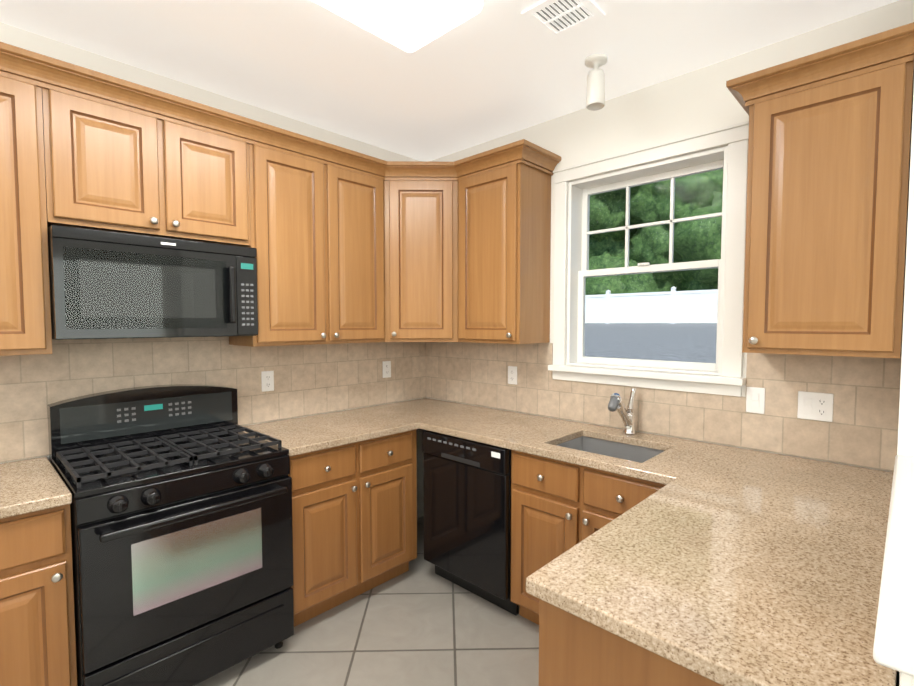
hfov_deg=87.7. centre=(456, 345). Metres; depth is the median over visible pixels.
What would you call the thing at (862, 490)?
countertop
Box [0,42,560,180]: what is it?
crown molding
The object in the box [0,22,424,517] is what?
wall
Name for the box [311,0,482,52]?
ceiling light fixture
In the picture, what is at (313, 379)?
backsplash
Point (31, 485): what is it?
countertop
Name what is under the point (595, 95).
ceiling spotlight
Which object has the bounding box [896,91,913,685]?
wall
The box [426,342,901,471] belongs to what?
backsplash
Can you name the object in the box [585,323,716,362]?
ground
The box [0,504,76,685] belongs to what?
base cabinet
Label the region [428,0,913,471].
wall
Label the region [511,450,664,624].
base cabinet
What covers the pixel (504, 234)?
upper cabinet
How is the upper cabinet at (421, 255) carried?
attached to the wall at (31, 41)
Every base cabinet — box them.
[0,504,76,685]
[288,430,416,626]
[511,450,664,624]
[539,599,722,685]
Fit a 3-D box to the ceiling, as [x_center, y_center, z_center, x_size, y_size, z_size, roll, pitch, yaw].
[0.324,-1.222,-0.566,6.900,0.100,5.600,3,4,44]
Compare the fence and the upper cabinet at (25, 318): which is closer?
the upper cabinet at (25, 318)
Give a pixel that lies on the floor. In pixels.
(420, 622)
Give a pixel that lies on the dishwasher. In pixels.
(467, 514)
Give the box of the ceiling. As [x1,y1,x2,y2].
[0,0,897,161]
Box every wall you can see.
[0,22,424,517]
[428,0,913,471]
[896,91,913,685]
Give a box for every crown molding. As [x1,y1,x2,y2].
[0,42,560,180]
[726,22,913,114]
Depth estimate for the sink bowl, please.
2.43 m
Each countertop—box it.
[0,457,71,518]
[243,408,418,456]
[359,398,893,517]
[526,474,895,685]
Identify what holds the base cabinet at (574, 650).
on the floor
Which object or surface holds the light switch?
attached to the backsplash at (861, 429)
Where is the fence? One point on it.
(685, 307)
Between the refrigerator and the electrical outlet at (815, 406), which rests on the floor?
the refrigerator
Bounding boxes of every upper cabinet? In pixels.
[0,76,51,355]
[41,88,250,246]
[229,144,384,346]
[384,180,457,341]
[458,163,550,343]
[742,61,913,357]
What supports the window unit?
in the wall at (700, 100)
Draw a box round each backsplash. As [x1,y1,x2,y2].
[0,336,425,462]
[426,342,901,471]
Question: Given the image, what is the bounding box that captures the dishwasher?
[422,430,518,615]
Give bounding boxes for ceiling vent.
[521,0,604,39]
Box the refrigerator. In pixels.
[873,455,913,676]
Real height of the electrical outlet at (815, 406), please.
0.116 m
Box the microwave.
[47,225,257,339]
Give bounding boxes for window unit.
[548,121,748,396]
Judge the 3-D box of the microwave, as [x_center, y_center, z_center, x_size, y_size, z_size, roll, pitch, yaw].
[-1.336,-0.252,2.133,0.418,0.423,0.756,3,4,44]
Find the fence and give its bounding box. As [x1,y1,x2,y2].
[585,286,717,323]
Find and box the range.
[47,384,293,685]
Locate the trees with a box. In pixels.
[585,169,722,294]
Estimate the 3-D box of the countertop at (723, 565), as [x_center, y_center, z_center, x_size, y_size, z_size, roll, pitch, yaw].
[0.691,0.529,1.194,0.613,0.036,0.930,3,4,44]
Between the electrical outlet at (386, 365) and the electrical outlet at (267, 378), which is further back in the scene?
the electrical outlet at (386, 365)
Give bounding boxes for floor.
[194,516,538,685]
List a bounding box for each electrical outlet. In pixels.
[261,371,273,391]
[382,361,390,377]
[508,366,516,384]
[797,391,833,421]
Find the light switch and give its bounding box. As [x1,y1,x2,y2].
[746,387,764,413]
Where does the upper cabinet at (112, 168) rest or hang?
attached to the wall at (31, 41)
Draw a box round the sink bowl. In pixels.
[557,436,663,462]
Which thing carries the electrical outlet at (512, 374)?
attached to the backsplash at (861, 429)
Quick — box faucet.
[608,388,635,434]
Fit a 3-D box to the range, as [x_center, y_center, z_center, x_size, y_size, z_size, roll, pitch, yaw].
[-1.217,0.793,2.070,0.730,1.179,0.757,3,4,44]
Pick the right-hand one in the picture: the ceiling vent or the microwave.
the ceiling vent
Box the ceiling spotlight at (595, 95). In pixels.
[585,53,606,110]
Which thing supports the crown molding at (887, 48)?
attached to the upper cabinet at (828, 174)
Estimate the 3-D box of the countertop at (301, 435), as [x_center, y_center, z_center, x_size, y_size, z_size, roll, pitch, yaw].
[-0.723,0.459,2.647,0.647,0.036,0.773,3,4,44]
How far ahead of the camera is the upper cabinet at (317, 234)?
2.57 m
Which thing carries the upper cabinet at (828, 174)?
attached to the wall at (700, 100)
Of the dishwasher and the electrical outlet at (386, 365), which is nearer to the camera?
the dishwasher
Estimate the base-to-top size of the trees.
15.524 m
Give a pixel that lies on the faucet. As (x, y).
(627, 415)
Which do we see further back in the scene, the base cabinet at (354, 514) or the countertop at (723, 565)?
the base cabinet at (354, 514)

